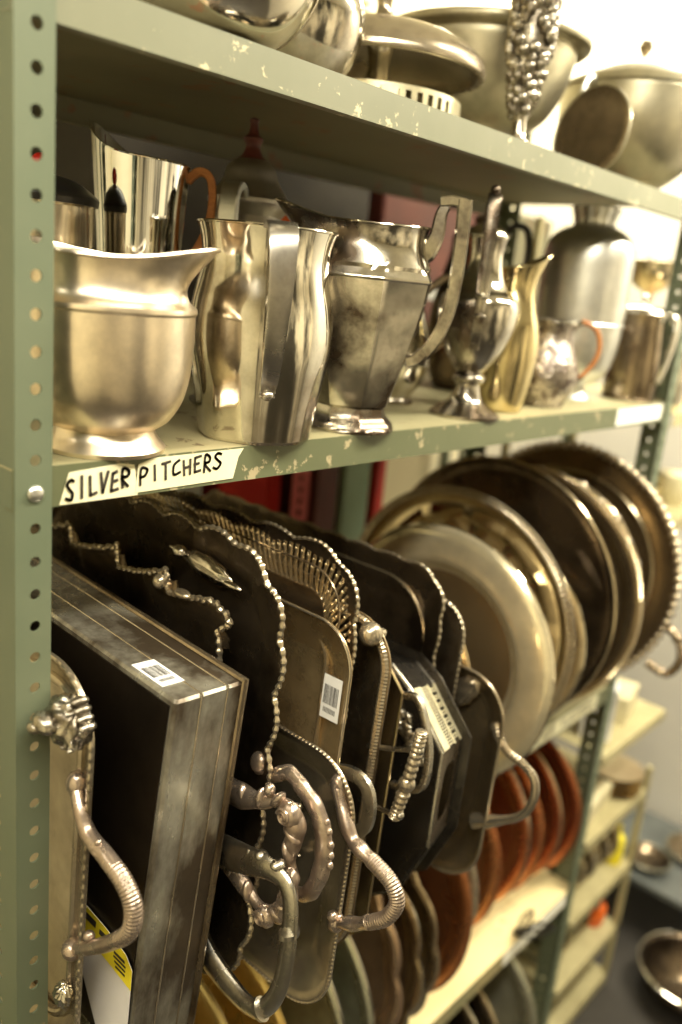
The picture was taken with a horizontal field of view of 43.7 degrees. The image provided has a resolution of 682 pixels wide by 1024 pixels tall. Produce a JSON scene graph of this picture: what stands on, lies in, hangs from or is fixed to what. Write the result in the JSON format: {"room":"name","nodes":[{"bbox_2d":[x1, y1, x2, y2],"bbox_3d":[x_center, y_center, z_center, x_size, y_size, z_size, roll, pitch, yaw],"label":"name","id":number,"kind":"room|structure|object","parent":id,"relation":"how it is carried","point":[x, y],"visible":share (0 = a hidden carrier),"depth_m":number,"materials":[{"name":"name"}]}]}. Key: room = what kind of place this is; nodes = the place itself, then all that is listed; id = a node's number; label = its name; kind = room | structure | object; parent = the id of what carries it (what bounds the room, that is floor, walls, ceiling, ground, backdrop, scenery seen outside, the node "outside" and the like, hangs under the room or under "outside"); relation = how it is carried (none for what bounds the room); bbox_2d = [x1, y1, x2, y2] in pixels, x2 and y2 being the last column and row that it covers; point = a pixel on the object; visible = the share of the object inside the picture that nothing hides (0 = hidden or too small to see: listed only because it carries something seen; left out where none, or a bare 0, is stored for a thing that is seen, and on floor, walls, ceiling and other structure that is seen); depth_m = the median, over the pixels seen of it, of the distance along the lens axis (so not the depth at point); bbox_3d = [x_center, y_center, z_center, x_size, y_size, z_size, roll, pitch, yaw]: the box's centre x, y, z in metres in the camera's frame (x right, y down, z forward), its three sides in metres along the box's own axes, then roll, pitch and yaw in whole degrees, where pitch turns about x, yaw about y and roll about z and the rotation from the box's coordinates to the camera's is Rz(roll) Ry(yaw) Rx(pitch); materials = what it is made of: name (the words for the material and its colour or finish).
{"room":"prop storage room","nodes":[
{"label":"prop storage room","id":0,"kind":"room"},
{"bbox_2d":[364,0,513,507],"bbox_3d":[-0.770,-0.099,1.404,0.050,2.500,3.685,19,20,39],"label":"wall","id":1,"kind":"structure","parent":0,"point":[402,475],"depth_m":2.44,"materials":[{"name":"beige paint"}]},
{"bbox_2d":[485,0,681,826],"bbox_3d":[1.474,-0.013,1.921,2.750,2.500,0.050,19,20,39],"label":"wall","id":2,"kind":"structure","parent":0,"point":[616,29],"depth_m":2.40,"materials":[{"name":"grey paint"}]},
{"bbox_2d":[570,879,681,1023],"bbox_3d":[0.118,1.466,0.876,2.700,0.050,3.685,19,20,39],"label":"floor","id":3,"kind":"structure","parent":0,"point":[626,996],"depth_m":2.14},
{"bbox_2d":[0,0,681,1023],"bbox_3d":[-0.002,0.120,1.232,0.406,2.293,1.198,19,20,39],"label":"shelving unit","id":4,"kind":"object","parent":3,"relation":"on","point":[136,69],"visible":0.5,"depth_m":0.76,"materials":[{"name":"paint"}]},
{"bbox_2d":[30,152,98,249],"bbox_3d":[-0.277,-0.208,0.786,0.100,0.232,0.100,19,20,39],"label":"canister","id":5,"kind":"object","parent":4,"relation":"on","point":[75,206],"visible":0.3,"depth_m":0.74,"materials":[{"name":"silver metal"}]},
{"bbox_2d":[0,652,143,1023],"bbox_3d":[-0.319,0.270,0.784,0.052,0.370,0.459,-9,21,-43],"label":"tray","id":6,"kind":"object","parent":4,"relation":"on","point":[68,718],"visible":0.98,"depth_m":0.69,"materials":[{"name":"silver metal"}]},
{"bbox_2d":[30,235,220,459],"bbox_3d":[-0.190,-0.133,0.674,0.167,0.164,0.138,16,18,33],"label":"water pitcher","id":7,"kind":"object","parent":4,"relation":"on","point":[124,324],"visible":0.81,"depth_m":0.62,"materials":[{"name":"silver metal"}]},
{"bbox_2d":[30,555,248,1023],"bbox_3d":[-0.284,0.250,0.848,0.438,0.381,0.095,19,20,39],"label":"box","id":8,"kind":"object","parent":4,"relation":"on","point":[168,713],"visible":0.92,"depth_m":0.71,"materials":[{"name":"metal"}]},
{"bbox_2d":[83,905,131,1023],"bbox_3d":[-0.213,0.414,0.748,0.091,0.125,0.011,19,20,39],"label":"label","id":9,"kind":"object","parent":8,"relation":"attached to","point":[107,976],"visible":0.78,"depth_m":0.74,"materials":[{"name":"white paper"}]},
{"bbox_2d":[86,912,125,976],"bbox_3d":[-0.205,0.373,0.736,0.065,0.024,0.001,19,20,40],"label":"print","id":10,"kind":"object","parent":9,"relation":"attached to","point":[114,962],"depth_m":0.73},
{"bbox_2d":[89,121,216,253],"bbox_3d":[-0.200,-0.242,0.858,0.114,0.274,0.096,15,18,31],"label":"pitcher","id":11,"kind":"object","parent":4,"relation":"on","point":[142,199],"visible":0.44,"depth_m":0.81,"materials":[{"name":"metal"}]},
{"bbox_2d":[30,520,306,928],"bbox_3d":[-0.223,0.234,0.875,0.519,0.409,0.035,19,20,39],"label":"tray","id":12,"kind":"object","parent":4,"relation":"on","point":[198,619],"visible":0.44,"depth_m":0.79,"materials":[{"name":"silver metal"}]},
{"bbox_2d":[52,496,333,974],"bbox_3d":[-0.201,0.210,0.881,0.533,0.455,0.040,19,20,39],"label":"tray","id":13,"kind":"object","parent":4,"relation":"on","point":[206,560],"visible":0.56,"depth_m":0.79,"materials":[{"name":"metal"}]},
{"bbox_2d":[194,979,227,1023],"bbox_3d":[-0.222,0.693,1.079,0.336,0.336,0.032,18,19,37],"label":"platter","id":14,"kind":"object","parent":4,"relation":"on","point":[208,1011],"visible":0.12,"depth_m":1.02,"materials":[{"name":"gold metal"}]},
{"bbox_2d":[140,0,318,50],"bbox_3d":[-0.112,-0.425,0.674,0.216,0.102,0.216,-4,18,-31],"label":"bowl","id":15,"kind":"object","parent":4,"relation":"on","point":[274,24],"visible":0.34,"depth_m":0.64,"materials":[{"name":"silver metal"}]},
{"bbox_2d":[189,117,287,403],"bbox_3d":[-0.114,-0.268,0.927,0.112,0.304,0.136,19,20,39],"label":"coffee pot","id":16,"kind":"object","parent":4,"relation":"on","point":[248,187],"visible":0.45,"depth_m":0.89,"materials":[{"name":"grey metal"}]},
{"bbox_2d":[201,959,285,1023],"bbox_3d":[-0.174,0.683,1.123,0.340,0.340,0.033,18,19,37],"label":"platter","id":17,"kind":"object","parent":4,"relation":"on","point":[251,980],"visible":0.09,"depth_m":1.08,"materials":[{"name":"gold metal"}]},
{"bbox_2d":[131,490,359,724],"bbox_3d":[-0.169,0.197,0.969,0.460,0.441,0.038,19,20,39],"label":"tray","id":18,"kind":"object","parent":4,"relation":"on","point":[296,592],"visible":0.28,"depth_m":0.85,"materials":[{"name":"silver metal"}]},
{"bbox_2d":[203,833,299,1022],"bbox_3d":[-0.226,0.270,0.864,0.534,0.345,0.033,19,20,40],"label":"tray","id":19,"kind":"object","parent":4,"relation":"on","point":[237,856],"visible":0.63,"depth_m":0.72,"materials":[{"name":"silver metal"}]},
{"bbox_2d":[191,218,338,445],"bbox_3d":[-0.067,-0.164,0.778,0.146,0.192,0.133,17,19,36],"label":"pitcher","id":20,"kind":"object","parent":4,"relation":"on","point":[263,303],"visible":0.95,"depth_m":0.73,"materials":[{"name":"silver metal"}]},
{"bbox_2d":[265,979,343,1023],"bbox_3d":[-0.129,0.660,1.167,0.370,0.370,0.034,18,19,37],"label":"platter","id":21,"kind":"object","parent":4,"relation":"on","point":[327,1010],"visible":0.08,"depth_m":1.09,"materials":[{"name":"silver metal"}]},
{"bbox_2d":[197,489,444,667],"bbox_3d":[-0.062,0.196,1.122,0.441,0.382,0.034,19,20,39],"label":"tray","id":22,"kind":"object","parent":4,"relation":"on","point":[402,596],"visible":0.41,"depth_m":1.02,"materials":[{"name":"silver metal"}]},
{"bbox_2d":[278,0,364,74],"bbox_3d":[-0.044,-0.485,0.834,0.134,0.146,0.149,3,16,-10],"label":"bowl","id":23,"kind":"object","parent":4,"relation":"on","point":[332,37],"visible":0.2,"depth_m":0.79,"materials":[{"name":"silver metal"}]},
{"bbox_2d":[242,724,404,1003],"bbox_3d":[-0.127,0.313,0.890,0.491,0.269,0.033,19,20,39],"label":"tray","id":24,"kind":"object","parent":4,"relation":"on","point":[321,920],"visible":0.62,"depth_m":0.80,"materials":[{"name":"silver metal"}]},
{"bbox_2d":[278,599,376,837],"bbox_3d":[-0.154,0.240,0.938,0.493,0.378,0.036,19,20,39],"label":"tray","id":25,"kind":"object","parent":4,"relation":"on","point":[313,697],"visible":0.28,"depth_m":0.81,"materials":[{"name":"silver metal"}]},
{"bbox_2d":[331,935,374,1023],"bbox_3d":[-0.099,0.647,1.205,0.380,0.380,0.034,18,19,37],"label":"platter","id":26,"kind":"object","parent":4,"relation":"on","point":[349,979],"visible":0.15,"depth_m":1.11,"materials":[{"name":"silver metal"}]},
{"bbox_2d":[274,196,472,435],"bbox_3d":[0.019,-0.203,0.866,0.152,0.238,0.154,-9,21,-42],"label":"pitcher","id":27,"kind":"object","parent":4,"relation":"on","point":[380,281],"visible":0.73,"depth_m":0.83,"materials":[{"name":"silver metal"}]},
{"bbox_2d":[322,595,427,944],"bbox_3d":[-0.117,0.237,0.969,0.507,0.374,0.040,19,20,39],"label":"tray","id":28,"kind":"object","parent":4,"relation":"on","point":[372,668],"visible":0.21,"depth_m":0.84,"materials":[{"name":"silver metal"}]},
{"bbox_2d":[350,895,402,1023],"bbox_3d":[-0.072,0.616,1.272,0.419,0.412,0.035,18,20,38],"label":"platter","id":29,"kind":"object","parent":4,"relation":"on","point":[379,951],"visible":0.2,"depth_m":1.17,"materials":[{"name":"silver metal"}]},
{"bbox_2d":[348,669,433,935],"bbox_3d":[-0.103,0.258,1.003,0.495,0.318,0.034,19,20,39],"label":"tray","id":30,"kind":"object","parent":4,"relation":"on","point":[396,695],"visible":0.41,"depth_m":0.86,"materials":[{"name":"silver metal"}]},
{"bbox_2d":[381,893,423,1023],"bbox_3d":[-0.029,0.621,1.308,0.392,0.392,0.034,18,20,38],"label":"platter","id":31,"kind":"object","parent":4,"relation":"on","point":[411,974],"visible":0.17,"depth_m":1.20,"materials":[{"name":"silver metal"}]},
{"bbox_2d":[346,0,485,116],"bbox_3d":[0.049,-0.565,0.995,0.262,0.233,0.262,19,20,39],"label":"lidded dish","id":32,"kind":"object","parent":4,"relation":"on","point":[406,57],"visible":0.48,"depth_m":0.97,"materials":[{"name":"metal"}]},
{"bbox_2d":[387,273,449,405],"bbox_3d":[0.075,-0.236,1.099,0.114,0.190,0.109,19,20,39],"label":"pitcher","id":33,"kind":"object","parent":4,"relation":"on","point":[410,379],"visible":0.22,"depth_m":1.08,"materials":[{"name":"silver metal"}]},
{"bbox_2d":[402,872,439,1017],"bbox_3d":[0.015,0.634,1.357,0.350,0.349,0.033,18,20,38],"label":"platter","id":34,"kind":"object","parent":4,"relation":"on","point":[429,954],"visible":0.12,"depth_m":1.25,"materials":[{"name":"silver metal"}]},
{"bbox_2d":[371,638,471,895],"bbox_3d":[-0.020,0.274,1.033,0.370,0.289,0.074,19,20,39],"label":"tray","id":35,"kind":"object","parent":4,"relation":"on","point":[410,844],"visible":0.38,"depth_m":0.92,"materials":[{"name":"metal"}]},
{"bbox_2d":[416,865,471,992],"bbox_3d":[0.046,0.592,1.410,0.407,0.407,0.030,19,20,39],"label":"copper tray","id":36,"kind":"object","parent":4,"relation":"on","point":[449,895],"visible":0.16,"depth_m":1.31,"materials":[{"name":"brown metal"}]},
{"bbox_2d":[435,598,464,699],"bbox_3d":[-0.039,0.216,1.135,0.446,0.342,0.028,19,20,39],"label":"tray","id":37,"kind":"object","parent":4,"relation":"on","point":[449,653],"visible":0.1,"depth_m":0.98,"materials":[{"name":"silver metal"}]},
{"bbox_2d":[445,1003,476,1023],"bbox_3d":[0.133,1.002,1.625,0.357,0.357,0.030,19,20,39],"label":"plate","id":38,"kind":"object","parent":4,"relation":"on","point":[463,1015],"visible":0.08,"depth_m":1.53,"materials":[{"name":"silver metal"}]},
{"bbox_2d":[369,522,554,774],"bbox_3d":[0.132,0.199,1.206,0.370,0.370,0.022,18,20,38],"label":"round tray","id":39,"kind":"object","parent":4,"relation":"on","point":[508,642],"visible":0.4,"depth_m":1.13,"materials":[{"name":"silver metal"}]},
{"bbox_2d":[359,485,574,714],"bbox_3d":[0.170,0.160,1.297,0.406,0.406,0.031,18,19,37],"label":"platter","id":40,"kind":"object","parent":4,"relation":"on","point":[474,512],"visible":0.38,"depth_m":1.22,"materials":[{"name":"silver metal"}]},
{"bbox_2d":[466,865,477,925],"bbox_3d":[0.102,0.613,1.498,0.330,0.330,0.027,18,20,39],"label":"copper tray","id":41,"kind":"object","parent":4,"relation":"on","point":[471,874],"visible":0.06,"depth_m":1.39,"materials":[{"name":"metal"}]},
{"bbox_2d":[429,185,518,421],"bbox_3d":[0.165,-0.250,1.032,0.098,0.268,0.106,19,20,39],"label":"lidded ewer","id":42,"kind":"object","parent":4,"relation":"on","point":[484,321],"visible":0.91,"depth_m":1.00,"materials":[{"name":"silver metal"}]},
{"bbox_2d":[427,215,532,390],"bbox_3d":[0.202,-0.322,1.320,0.127,0.262,0.121,19,20,39],"label":"teapot","id":43,"kind":"object","parent":4,"relation":"on","point":[441,370],"visible":0.28,"depth_m":1.30,"materials":[{"name":"silver metal"}]},
{"bbox_2d":[466,989,496,1023],"bbox_3d":[0.178,1.005,1.679,0.331,0.331,0.029,19,20,39],"label":"plate","id":44,"kind":"object","parent":4,"relation":"on","point":[478,1004],"visible":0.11,"depth_m":1.59,"materials":[{"name":"silver metal"}]},
{"bbox_2d":[430,664,539,873],"bbox_3d":[0.058,0.280,1.088,0.437,0.264,0.037,19,20,39],"label":"tray","id":45,"kind":"object","parent":4,"relation":"on","point":[480,707],"visible":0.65,"depth_m":1.00,"materials":[{"name":"silver metal"}]},
{"bbox_2d":[472,812,500,926],"bbox_3d":[0.139,0.588,1.556,0.357,0.357,0.028,19,20,39],"label":"copper tray","id":46,"kind":"object","parent":4,"relation":"on","point":[488,865],"visible":0.12,"depth_m":1.45,"materials":[{"name":"brown metal"}]},
{"bbox_2d":[398,6,592,134],"bbox_3d":[0.193,-0.573,1.200,0.290,0.169,0.290,13,17,24],"label":"mixing bowl","id":47,"kind":"object","parent":4,"relation":"on","point":[484,28],"visible":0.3,"depth_m":1.10,"materials":[{"name":"metal"}]},
{"bbox_2d":[481,956,536,1023],"bbox_3d":[0.246,0.982,1.750,0.351,0.351,0.030,19,20,39],"label":"plate","id":48,"kind":"object","parent":4,"relation":"on","point":[508,994],"visible":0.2,"depth_m":1.68,"materials":[{"name":"silver metal"}]},
{"bbox_2d":[489,768,530,902],"bbox_3d":[0.193,0.562,1.625,0.380,0.380,0.029,18,20,39],"label":"copper tray","id":49,"kind":"object","parent":4,"relation":"on","point":[507,798],"visible":0.17,"depth_m":1.53,"materials":[{"name":"orange metal"}]},
{"bbox_2d":[412,456,616,702],"bbox_3d":[0.250,0.123,1.405,0.434,0.434,0.021,18,20,38],"label":"round tray","id":50,"kind":"object","parent":4,"relation":"on","point":[569,534],"visible":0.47,"depth_m":1.31,"materials":[{"name":"silver metal"}]},
{"bbox_2d":[480,253,552,412],"bbox_3d":[0.223,-0.239,1.127,0.082,0.209,0.082,17,19,36],"label":"pitcher","id":51,"kind":"object","parent":4,"relation":"on","point":[505,386],"visible":0.66,"depth_m":1.10,"materials":[{"name":"gold metal"}]},
{"bbox_2d":[511,765,543,890],"bbox_3d":[0.242,0.575,1.664,0.345,0.345,0.027,19,20,39],"label":"copper tray","id":52,"kind":"object","parent":4,"relation":"on","point":[536,817],"visible":0.16,"depth_m":1.56,"materials":[{"name":"brown metal"}]},
{"bbox_2d":[504,0,562,141],"bbox_3d":[0.227,-0.558,1.018,0.061,0.243,0.061,-2,17,-27],"label":"candlestick","id":53,"kind":"object","parent":4,"relation":"on","point":[533,25],"visible":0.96,"depth_m":1.00,"materials":[{"name":"silver metal"}]},
{"bbox_2d":[513,909,555,938],"bbox_3d":[0.352,0.767,1.562,0.066,0.051,0.060,19,20,39],"label":"trinket","id":54,"kind":"object","parent":4,"relation":"on","point":[518,932],"visible":1,"depth_m":1.57,"materials":[{"name":"silver plastic"}]},
{"bbox_2d":[523,749,561,877],"bbox_3d":[0.289,0.569,1.708,0.340,0.340,0.027,18,20,39],"label":"copper tray","id":55,"kind":"object","parent":4,"relation":"on","point":[549,798],"visible":0.2,"depth_m":1.61,"materials":[{"name":"orange metal"}]},
{"bbox_2d":[536,739,581,868],"bbox_3d":[0.343,0.571,1.748,0.327,0.327,0.026,19,20,39],"label":"copper tray","id":56,"kind":"object","parent":4,"relation":"on","point":[563,776],"visible":0.21,"depth_m":1.66,"materials":[{"name":"brown metal"}]},
{"bbox_2d":[523,318,601,407],"bbox_3d":[0.304,-0.221,1.247,0.112,0.127,0.098,-6,19,-38],"label":"jug","id":57,"kind":"object","parent":4,"relation":"on","point":[555,377],"visible":0.72,"depth_m":1.21,"materials":[{"name":"silver metal"}]},
{"bbox_2d":[549,573,585,716],"bbox_3d":[0.250,0.191,1.381,0.317,0.317,0.024,18,20,38],"label":"round tray","id":58,"kind":"object","parent":4,"relation":"on","point":[580,633],"visible":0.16,"depth_m":1.28,"materials":[{"name":"silver metal"}]},
{"bbox_2d":[536,204,635,400],"bbox_3d":[0.384,-0.332,1.358,0.142,0.296,0.142,-3,17,-28],"label":"vase","id":59,"kind":"object","parent":4,"relation":"on","point":[588,276],"visible":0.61,"depth_m":1.30,"materials":[{"name":"metal"}]},
{"bbox_2d":[530,465,643,701],"bbox_3d":[0.314,0.125,1.457,0.416,0.416,0.020,18,19,37],"label":"round tray","id":60,"kind":"object","parent":4,"relation":"on","point":[627,578],"visible":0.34,"depth_m":1.35,"materials":[{"name":"silver metal"}]},
{"bbox_2d":[553,83,631,169],"bbox_3d":[0.359,-0.543,1.221,0.019,0.132,0.133,-5,19,-35],"label":"round tray","id":61,"kind":"object","parent":4,"relation":"on","point":[594,129],"visible":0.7,"depth_m":1.22,"materials":[{"name":"silver metal"}]},
{"bbox_2d":[505,440,681,677],"bbox_3d":[0.415,0.094,1.552,0.476,0.444,0.044,18,20,38],"label":"round tray","id":62,"kind":"object","parent":4,"relation":"on","point":[646,520],"visible":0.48,"depth_m":1.47,"materials":[{"name":"silver metal"}]},
{"bbox_2d":[558,38,681,188],"bbox_3d":[0.460,-0.616,1.337,0.242,0.231,0.242,9,16,13],"label":"tureen","id":63,"kind":"object","parent":4,"relation":"on","point":[651,155],"visible":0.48,"depth_m":1.24,"materials":[{"name":"metal"}]},
{"bbox_2d":[600,294,680,402],"bbox_3d":[0.499,-0.277,1.430,0.090,0.175,0.101,4,15,-5],"label":"lidded tankard","id":64,"kind":"object","parent":4,"relation":"on","point":[633,375],"visible":0.91,"depth_m":1.40,"materials":[{"name":"silver metal"}]},
{"bbox_2d":[289,434,569,520],"bbox_3d":[-0.159,0.142,1.794,0.404,1.950,1.794,19,20,39],"label":"rack","id":65,"kind":"object","parent":3,"relation":"on","point":[444,457],"depth_m":1.57,"materials":[{"name":"metal"}]},
{"bbox_2d":[202,477,266,505],"bbox_3d":[-0.251,0.067,1.558,0.204,0.400,0.110,19,20,39],"label":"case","id":66,"kind":"object","parent":65,"relation":"on","point":[253,491],"visible":0.02,"depth_m":1.46,"materials":[{"name":"red"}]},
{"bbox_2d":[265,475,280,511],"bbox_3d":[-0.199,0.058,1.631,0.184,0.390,0.040,19,20,39],"label":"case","id":67,"kind":"object","parent":65,"relation":"on","point":[273,485],"visible":0.02,"depth_m":1.54,"materials":[{"name":"red"}]},
{"bbox_2d":[278,467,339,530],"bbox_3d":[-0.109,0.044,1.715,0.204,0.390,0.063,19,20,39],"label":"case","id":68,"kind":"object","parent":65,"relation":"on","point":[323,487],"visible":0.02,"depth_m":1.63,"materials":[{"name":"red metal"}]},
{"bbox_2d":[333,462,370,540],"bbox_3d":[-0.052,0.042,1.781,0.204,0.370,0.080,19,20,39],"label":"binder","id":69,"kind":"object","parent":65,"relation":"on","point":[353,480],"visible":0.02,"depth_m":1.69,"materials":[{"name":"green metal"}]},
{"bbox_2d":[364,460,386,529],"bbox_3d":[-0.001,0.027,1.835,0.204,0.380,0.030,19,20,39],"label":"case","id":70,"kind":"object","parent":65,"relation":"on","point":[378,469],"visible":0.02,"depth_m":1.74,"materials":[{"name":"red"}]},
{"bbox_2d":[367,191,479,370],"bbox_3d":[0.087,-0.493,1.844,0.264,0.390,0.340,19,20,39],"label":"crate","id":71,"kind":"object","parent":65,"relation":"on","point":[385,208],"visible":0.08,"depth_m":1.68,"materials":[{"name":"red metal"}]},
{"bbox_2d":[483,215,551,302],"bbox_3d":[0.314,-0.533,2.094,0.264,0.380,0.260,19,20,39],"label":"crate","id":72,"kind":"object","parent":65,"relation":"on","point":[520,243],"visible":0.08,"depth_m":1.99,"materials":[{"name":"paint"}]},
{"bbox_2d":[500,216,681,1023],"bbox_3d":[0.512,0.297,1.859,0.336,1.750,0.311,19,20,39],"label":"rack","id":73,"kind":"object","parent":3,"relation":"on","point":[578,979],"visible":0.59,"depth_m":1.91,"materials":[{"name":"beige metal"}]},
{"bbox_2d":[520,930,551,964],"bbox_3d":[0.434,0.957,1.897,0.022,0.105,0.105,-9,21,-44],"label":"dish","id":74,"kind":"object","parent":73,"relation":"on","point":[530,950],"visible":0.23,"depth_m":1.90,"materials":[{"name":"silver metal"}]},
{"bbox_2d":[522,961,605,1023],"bbox_3d":[0.429,1.119,2.085,0.335,0.022,0.311,19,20,39],"label":"shelf","id":75,"kind":"object","parent":73,"relation":"attached to","point":[562,1011],"depth_m":2.02,"materials":[{"name":"metal"}]},
{"bbox_2d":[514,915,618,1001],"bbox_3d":[0.443,0.982,2.048,0.335,0.022,0.311,19,20,39],"label":"shelf","id":76,"kind":"object","parent":73,"relation":"attached to","point":[579,952],"depth_m":1.94,"materials":[{"name":"beige metal"}]},
{"bbox_2d":[567,855,585,888],"bbox_3d":[0.478,0.769,1.873,0.023,0.129,0.129,-10,22,-44],"label":"dish","id":77,"kind":"object","parent":73,"relation":"on","point":[582,869],"visible":0.16,"depth_m":1.83,"materials":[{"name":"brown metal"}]},
{"bbox_2d":[582,844,595,881],"bbox_3d":[0.505,0.760,1.902,0.023,0.137,0.137,-10,22,-44],"label":"dish","id":78,"kind":"object","parent":73,"relation":"on","point":[589,857],"visible":0.21,"depth_m":1.86,"materials":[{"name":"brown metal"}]},
{"bbox_2d":[569,765,612,828],"bbox_3d":[0.495,0.614,1.857,0.142,0.050,0.142,16,18,34],"label":"carton","id":79,"kind":"object","parent":73,"relation":"on","point":[602,791],"visible":0.21,"depth_m":1.83,"materials":[{"name":"beige cardboard"}]},
{"bbox_2d":[587,900,605,927],"bbox_3d":[0.606,0.960,2.044,0.056,0.055,0.056,19,20,39],"label":"pot","id":80,"kind":"object","parent":73,"relation":"on","point":[597,916],"visible":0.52,"depth_m":2.02,"materials":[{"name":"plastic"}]},
{"bbox_2d":[578,678,619,741],"bbox_3d":[0.534,0.399,1.769,0.062,0.115,0.092,9,16,12],"label":"carton","id":81,"kind":"object","parent":73,"relation":"on","point":[617,691],"visible":0.25,"depth_m":1.73,"materials":[{"name":"cardboard"}]},
{"bbox_2d":[566,855,632,932],"bbox_3d":[0.460,0.812,2.001,0.335,0.022,0.311,19,20,39],"label":"shelf","id":82,"kind":"object","parent":73,"relation":"attached to","point":[591,891],"depth_m":1.90,"materials":[{"name":"beige metal"}]},
{"bbox_2d":[555,744,648,853],"bbox_3d":[0.479,0.625,1.949,0.335,0.022,0.311,19,20,39],"label":"shelf","id":83,"kind":"object","parent":73,"relation":"attached to","point":[616,810],"depth_m":1.85,"materials":[{"name":"beige paint"}]},
{"bbox_2d":[598,834,609,865],"bbox_3d":[0.558,0.753,1.961,0.023,0.129,0.129,-10,22,-44],"label":"dish","id":84,"kind":"object","parent":73,"relation":"on","point":[604,843],"visible":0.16,"depth_m":1.93,"materials":[{"name":"silver metal"}]},
{"bbox_2d":[556,698,665,767],"bbox_3d":[0.499,0.433,1.896,0.335,0.022,0.311,19,20,39],"label":"shelf","id":85,"kind":"object","parent":73,"relation":"attached to","point":[645,716],"depth_m":1.79,"materials":[{"name":"beige metal"}]},
{"bbox_2d":[607,825,619,858],"bbox_3d":[0.586,0.744,1.990,0.023,0.137,0.137,-10,22,-44],"label":"dish","id":86,"kind":"object","parent":73,"relation":"on","point":[614,837],"visible":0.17,"depth_m":1.95,"materials":[{"name":"silver metal"}]},
{"bbox_2d":[605,823,624,865],"bbox_3d":[0.640,0.772,1.985,0.042,0.097,0.042,19,20,39],"label":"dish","id":87,"kind":"object","parent":73,"relation":"on","point":[614,860],"visible":0.6,"depth_m":1.97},
{"bbox_2d":[610,790,640,798],"bbox_3d":[0.622,0.623,1.948,0.124,0.010,0.124,19,20,39],"label":"pan","id":88,"kind":"object","parent":73,"relation":"on","point":[612,795],"visible":0.25,"depth_m":1.90,"materials":[{"name":"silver metal"}]},
{"bbox_2d":[610,785,641,794],"bbox_3d":[0.623,0.613,1.945,0.124,0.010,0.124,19,20,39],"label":"pan","id":89,"kind":"object","parent":88,"relation":"on","point":[613,791],"visible":0.23,"depth_m":1.89,"materials":[{"name":"gold metal"}]},
{"bbox_2d":[611,781,642,790],"bbox_3d":[0.624,0.603,1.942,0.124,0.010,0.124,19,20,39],"label":"pan","id":90,"kind":"object","parent":89,"relation":"on","point":[614,787],"visible":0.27,"depth_m":1.89,"materials":[{"name":"silver metal"}]},
{"bbox_2d":[598,774,643,786],"bbox_3d":[0.625,0.593,1.940,0.124,0.010,0.124,19,20,39],"label":"pan","id":91,"kind":"object","parent":90,"relation":"on","point":[615,783],"visible":0.26,"depth_m":1.89,"materials":[{"name":"gold metal"}]},
{"bbox_2d":[598,754,644,782],"bbox_3d":[0.626,0.583,1.937,0.124,0.010,0.124,19,20,39],"label":"pan","id":92,"kind":"object","parent":91,"relation":"on","point":[623,769],"visible":0.62,"depth_m":1.92,"materials":[{"name":"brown metal"}]},
{"bbox_2d":[613,678,639,725],"bbox_3d":[0.586,0.407,1.866,0.102,0.060,0.102,14,17,28],"label":"carton","id":93,"kind":"object","parent":73,"relation":"on","point":[625,705],"visible":0.36,"depth_m":1.82,"materials":[{"name":"beige cardboard"}]},
{"bbox_2d":[583,384,681,426],"bbox_3d":[0.566,-0.223,1.716,0.335,0.022,0.311,19,20,39],"label":"shelf","id":94,"kind":"object","parent":73,"relation":"attached to","point":[677,419],"depth_m":1.53,"materials":[{"name":"beige paint"}]},
{"bbox_2d":[632,258,680,304],"bbox_3d":[0.589,-0.355,1.663,0.110,0.263,0.110,19,20,39],"label":"cup","id":95,"kind":"object","parent":73,"relation":"on","point":[651,277],"visible":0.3,"depth_m":1.60,"materials":[{"name":"silver metal"}]},
{"bbox_2d":[656,322,681,410],"bbox_3d":[0.597,-0.266,1.549,0.081,0.155,0.081,19,20,39],"label":"jug","id":96,"kind":"object","parent":73,"relation":"on","point":[677,402],"visible":0.13,"depth_m":1.52,"materials":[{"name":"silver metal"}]},
{"bbox_2d":[657,469,681,505],"bbox_3d":[0.693,-0.051,1.778,0.072,0.065,0.072,19,20,39],"label":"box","id":97,"kind":"object","parent":73,"relation":"on","point":[671,494],"visible":0.74,"depth_m":1.75,"materials":[{"name":"beige cardboard"}]},
{"bbox_2d":[662,503,681,530],"bbox_3d":[0.545,-0.018,1.772,0.335,0.022,0.311,19,20,39],"label":"shelf","id":98,"kind":"object","parent":73,"relation":"attached to","point":[675,512],"depth_m":1.69,"materials":[{"name":"beige paint"}]},
{"bbox_2d":[619,806,681,909],"bbox_3d":[0.891,1.025,2.356,0.400,0.165,0.330,19,20,39],"label":"bench","id":99,"kind":"object","parent":3,"relation":"on","point":[666,885],"visible":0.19,"depth_m":2.30,"materials":[{"name":"grey metal"}]},
{"bbox_2d":[624,841,671,871],"bbox_3d":[0.825,0.936,2.291,0.123,0.026,0.123,19,20,39],"label":"dish","id":100,"kind":"object","parent":99,"relation":"on","point":[647,856],"visible":0.88,"depth_m":2.30,"materials":[{"name":"silver metal"}]},
{"bbox_2d":[666,832,681,860],"bbox_3d":[0.971,0.939,2.336,0.153,0.026,0.153,19,20,39],"label":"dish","id":101,"kind":"object","parent":99,"relation":"on","point":[674,841],"visible":1,"depth_m":2.37,"materials":[{"name":"silver metal"}]},
{"bbox_2d":[638,931,681,1016],"bbox_3d":[0.840,1.141,2.048,0.258,0.094,0.258,-7,20,-38],"label":"bowl","id":102,"kind":"object","parent":3,"relation":"on","point":[659,953],"visible":1,"depth_m":2.12,"materials":[{"name":"silver metal"}]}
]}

